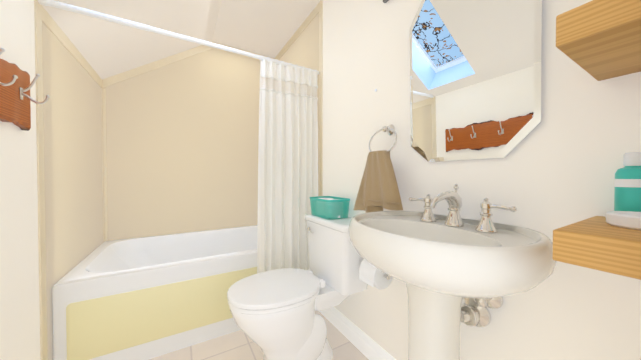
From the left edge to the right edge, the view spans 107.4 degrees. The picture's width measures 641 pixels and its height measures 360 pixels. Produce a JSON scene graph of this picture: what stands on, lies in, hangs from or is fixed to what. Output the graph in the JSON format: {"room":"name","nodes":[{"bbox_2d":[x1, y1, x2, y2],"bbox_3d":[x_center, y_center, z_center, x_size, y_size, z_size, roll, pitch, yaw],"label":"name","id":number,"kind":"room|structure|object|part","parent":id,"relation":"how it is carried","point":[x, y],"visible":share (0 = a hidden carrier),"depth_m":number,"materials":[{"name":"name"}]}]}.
{"room":"bathroom","nodes":[
{"label":"bathroom","id":0,"kind":"room"},
{"bbox_2d":[0,0,103,359],"bbox_3d":[-0.897,0.059,0.368,0.100,1.906,3.680,-1,1,-31],"label":"wall","id":1,"kind":"structure","parent":0,"point":[72,123],"depth_m":1.09,"materials":[{"name":"beige paint"}]},
{"bbox_2d":[0,48,49,130],"bbox_3d":[-0.921,-0.306,0.602,0.100,0.252,0.795,-1,1,-31],"label":"hook rack","id":2,"kind":"object","parent":1,"relation":"attached to","point":[15,97],"visible":1,"depth_m":0.85,"materials":[{"name":"brown wood"}]},
{"bbox_2d":[34,13,47,359],"bbox_3d":[-1.236,0.141,1.043,0.006,1.720,0.045,-1,1,-31],"label":"trim","id":3,"kind":"structure","parent":1,"relation":"attached to","point":[41,191],"depth_m":1.03,"materials":[{"name":"beige"}]},
{"bbox_2d":[34,0,101,87],"bbox_3d":[-1.483,-0.758,1.442,0.004,0.065,1.006,-1,1,-31],"label":"trim","id":4,"kind":"structure","parent":1,"relation":"attached to","point":[49,22],"depth_m":1.25,"materials":[{"name":"beige wood"}]},
{"bbox_2d":[101,88,103,240],"bbox_3d":[-1.736,-0.121,1.876,0.003,1.220,0.018,-1,1,-31],"label":"trim","id":5,"kind":"structure","parent":1,"relation":"attached to","point":[102,162],"depth_m":1.87,"materials":[{"name":"beige"}]},
{"bbox_2d":[42,0,221,79],"bbox_3d":[-0.496,-1.038,0.544,0.825,0.548,3.600,-1,1,-31],"label":"ceiling","id":6,"kind":"structure","parent":0,"point":[106,49],"depth_m":1.59,"materials":[{"name":"white paint"}]},
{"bbox_2d":[102,49,274,241],"bbox_3d":[-1.151,-0.252,2.296,1.440,2.470,0.100,-1,1,-31],"label":"wall","id":7,"kind":"structure","parent":0,"point":[182,138],"depth_m":2.18,"materials":[{"name":"beige paint"}]},
{"bbox_2d":[102,88,107,240],"bbox_3d":[-1.732,-0.121,1.891,0.018,1.220,0.003,-1,1,-31],"label":"trim","id":8,"kind":"structure","parent":7,"relation":"attached to","point":[104,162],"depth_m":1.89,"materials":[{"name":"beige"}]},
{"bbox_2d":[102,45,211,87],"bbox_3d":[-1.397,-1.035,2.077,0.805,0.600,0.004,-1,1,-31],"label":"trim","id":9,"kind":"structure","parent":7,"relation":"attached to","point":[114,79],"depth_m":2.04,"materials":[{"name":"beige"}]},
{"bbox_2d":[212,42,273,60],"bbox_3d":[-0.780,-1.308,2.440,0.631,0.065,0.004,-1,1,-31],"label":"trim","id":10,"kind":"structure","parent":7,"relation":"attached to","point":[236,53],"depth_m":2.39,"materials":[{"name":"beige wood"}]},
{"bbox_2d":[149,311,368,359],"bbox_3d":[-0.210,1.036,0.734,1.640,0.060,3.780,-1,1,-31],"label":"floor","id":11,"kind":"structure","parent":0,"point":[239,345],"depth_m":1.38,"materials":[{"name":"tile"}]},
{"bbox_2d":[52,225,313,359],"bbox_3d":[-0.889,0.739,1.870,1.432,0.500,0.917,-1,1,-31],"label":"bathtub","id":12,"kind":"object","parent":11,"relation":"on","point":[145,298],"visible":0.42,"depth_m":1.36,"materials":[{"name":"white ceramic"}]},
{"bbox_3d":[-0.656,0.745,1.479,1.332,0.300,0.007,-1,1,-31],"label":"panel","id":13,"kind":"part","parent":12,"relation":"part of","materials":[{"name":"beige"}]},
{"bbox_2d":[227,214,367,359],"bbox_3d":[-0.125,0.613,1.278,0.716,0.771,0.464,-1,1,-31],"label":"toilet","id":14,"kind":"object","parent":11,"relation":"on","point":[275,316],"visible":0.98,"depth_m":1.19,"materials":[{"name":"white ceramic"}]},
{"bbox_3d":[-0.236,0.569,1.212,0.452,0.020,0.372,-1,1,-31],"label":"seat","id":15,"kind":"part","parent":14,"relation":"part of","materials":[{"name":"white ceramic"}]},
{"bbox_3d":[-0.186,0.789,1.245,0.560,0.419,0.364,-1,1,-31],"label":"bowl","id":16,"kind":"part","parent":14,"relation":"part of","materials":[{"name":"white ceramic"}]},
{"bbox_3d":[0.094,0.243,1.403,0.208,0.036,0.464,-1,1,-31],"label":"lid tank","id":17,"kind":"part","parent":14,"relation":"part of","materials":[{"name":"white ceramic"}]},
{"bbox_2d":[310,196,349,219],"bbox_3d":[0.053,0.167,1.457,0.162,0.112,0.246,-1,1,-31],"label":"basket","id":18,"kind":"object","parent":14,"relation":"on","point":[331,207],"visible":1,"depth_m":1.38,"materials":[{"name":"teal plastic"}]},
{"bbox_3d":[0.094,0.426,1.406,0.188,0.330,0.436,-1,1,-31],"label":"tank","id":19,"kind":"part","parent":14,"relation":"part of","materials":[{"name":"white ceramic"}]},
{"bbox_2d":[349,184,556,359],"bbox_3d":[0.343,0.510,0.781,0.426,0.991,0.600,-1,1,-31],"label":"sink","id":20,"kind":"object","parent":11,"relation":"on","point":[441,266],"visible":1,"depth_m":0.70,"materials":[{"name":"white ceramic"}]},
{"bbox_2d":[409,194,435,221],"bbox_3d":[0.408,0.106,0.945,0.058,0.106,0.112,-1,1,-31],"label":"faucet","id":21,"kind":"object","parent":20,"relation":"on","point":[428,216],"depth_m":0.91,"materials":[{"name":"silver metal"}]},
{"bbox_2d":[430,184,463,226],"bbox_3d":[0.429,0.088,0.808,0.164,0.147,0.060,-1,1,-31],"label":"faucet","id":22,"kind":"object","parent":20,"relation":"on","point":[453,199],"depth_m":0.81,"materials":[{"name":"silver metal"}]},
{"bbox_2d":[349,211,556,297],"bbox_3d":[0.343,0.233,0.777,0.426,0.178,0.600,-1,1,-31],"label":"basin","id":23,"kind":"object","parent":20,"relation":"in","point":[448,255],"depth_m":0.59,"materials":[{"name":"white ceramic"}]},
{"bbox_2d":[475,198,516,232],"bbox_3d":[0.539,0.109,0.724,0.058,0.106,0.112,-1,1,-31],"label":"faucet","id":24,"kind":"object","parent":20,"relation":"on","point":[485,225],"depth_m":0.73,"materials":[{"name":"silver metal"}]},
{"bbox_2d":[212,0,320,57],"bbox_3d":[0.140,-1.317,0.918,0.655,0.001,3.600,-1,1,-31],"label":"ceiling","id":25,"kind":"structure","parent":0,"point":[268,28],"depth_m":2.01,"materials":[{"name":"white paint"}]},
{"bbox_2d":[275,0,640,359],"bbox_3d":[0.426,-0.235,1.151,0.100,2.470,3.680,-1,1,-31],"label":"wall","id":26,"kind":"structure","parent":0,"point":[560,164],"depth_m":0.75,"materials":[{"name":"white paint"}]},
{"bbox_2d":[38,0,318,273],"bbox_3d":[-0.591,-0.075,1.395,1.474,1.482,0.098,-1,1,-31],"label":"shower curtain","id":27,"kind":"object","parent":26,"relation":"attached to","point":[288,160],"visible":0.88,"depth_m":1.60,"materials":[{"name":"white fabric"}]},
{"bbox_3d":[-1.225,-0.794,1.045,0.038,0.034,0.034,-1,1,-31],"label":"rod","id":28,"kind":"part","parent":27,"relation":"part of","materials":[{"name":"white"}]},
{"bbox_3d":[-0.624,-0.799,1.402,1.416,0.024,0.024,-1,1,-31],"label":"rod","id":29,"kind":"part","parent":27,"relation":"part of","materials":[{"name":"white metal"}]},
{"bbox_2d":[257,89,317,273],"bbox_3d":[-0.207,0.034,1.624,0.465,1.258,0.094,-1,1,-31],"label":"drape","id":30,"kind":"object","parent":27,"relation":"hanging from","point":[288,124],"depth_m":1.60,"materials":[{"name":"white fabric"}]},
{"bbox_2d":[274,0,322,59],"bbox_3d":[-0.246,-1.303,2.164,0.004,0.065,1.016,-1,1,-31],"label":"trim","id":31,"kind":"structure","parent":26,"relation":"attached to","point":[308,20],"depth_m":2.02,"materials":[{"name":"beige wood"}]},
{"bbox_2d":[319,8,322,195],"bbox_3d":[0.003,-0.137,1.762,0.005,2.254,0.040,-1,1,-31],"label":"trim","id":32,"kind":"structure","parent":26,"relation":"attached to","point":[321,102],"depth_m":1.75,"materials":[{"name":"beige"}]},
{"bbox_2d":[319,307,395,359],"bbox_3d":[0.379,0.942,1.135,0.015,0.116,1.530,-1,1,-31],"label":"baseboard","id":33,"kind":"structure","parent":26,"relation":"attached to","point":[364,344],"depth_m":1.40,"materials":[{"name":"white paint"}]},
{"bbox_2d":[359,259,392,289],"bbox_3d":[0.289,0.455,1.151,0.144,0.133,0.150,-1,1,-31],"label":"toilet paper","id":34,"kind":"object","parent":26,"relation":"attached to","point":[370,274],"visible":0.67,"depth_m":1.12,"materials":[{"name":"white paper"}]},
{"bbox_2d":[353,125,402,212],"bbox_3d":[0.284,-0.053,1.166,0.130,0.446,0.365,-1,1,-31],"label":"towel ring","id":35,"kind":"object","parent":26,"relation":"attached to","point":[378,190],"visible":1,"depth_m":1.10,"materials":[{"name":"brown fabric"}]},
{"bbox_2d":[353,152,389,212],"bbox_3d":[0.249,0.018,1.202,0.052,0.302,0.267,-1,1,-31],"label":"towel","id":36,"kind":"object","parent":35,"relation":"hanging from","point":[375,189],"depth_m":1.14,"materials":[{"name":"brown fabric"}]},
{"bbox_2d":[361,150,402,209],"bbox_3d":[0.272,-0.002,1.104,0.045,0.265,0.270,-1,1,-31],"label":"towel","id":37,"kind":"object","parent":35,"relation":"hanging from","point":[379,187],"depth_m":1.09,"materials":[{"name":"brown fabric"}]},
{"bbox_3d":[0.329,-0.250,1.163,0.053,0.052,0.052,-1,1,-31],"label":"post","id":38,"kind":"part","parent":35,"relation":"part of","materials":[{"name":"silver metal"}]},
{"bbox_2d":[410,0,541,161],"bbox_3d":[0.516,-0.465,0.864,0.024,0.782,0.448,-1,1,-31],"label":"mirror","id":39,"kind":"object","parent":26,"relation":"attached to","point":[475,79],"visible":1,"depth_m":0.83,"materials":[{"name":"clear glass"}]},
{"bbox_3d":[0.604,-0.222,0.286,0.480,2.470,0.130,-1,1,-31],"label":"wall","id":40,"kind":"structure","parent":0,"visible":0},
{"bbox_2d":[552,216,640,279],"bbox_3d":[0.604,0.121,0.456,0.308,0.058,0.149,-1,1,-31],"label":"shelf","id":41,"kind":"object","parent":40,"relation":"attached to","point":[599,243],"visible":0.98,"depth_m":0.40,"materials":[{"name":"brown wood"}]},
{"bbox_2d":[605,211,640,229],"bbox_3d":[0.631,0.079,0.451,0.110,0.025,0.110,-1,1,-31],"label":"soap dish","id":42,"kind":"object","parent":41,"relation":"on","point":[627,219],"visible":0.96,"depth_m":0.46,"materials":[{"name":"white ceramic"}]},
{"bbox_2d":[614,152,640,211],"bbox_3d":[0.697,0.015,0.525,0.053,0.152,0.053,-1,1,-31],"label":"bottle","id":43,"kind":"object","parent":41,"relation":"on","point":[627,188],"visible":0.83,"depth_m":0.52,"materials":[{"name":"teal plastic"}]},
{"bbox_2d":[556,0,640,80],"bbox_3d":[0.604,-0.275,0.450,0.308,0.058,0.149,-1,1,-31],"label":"shelf","id":44,"kind":"object","parent":40,"relation":"attached to","point":[599,40],"visible":1,"depth_m":0.42,"materials":[{"name":"brown wood"}]}
]}

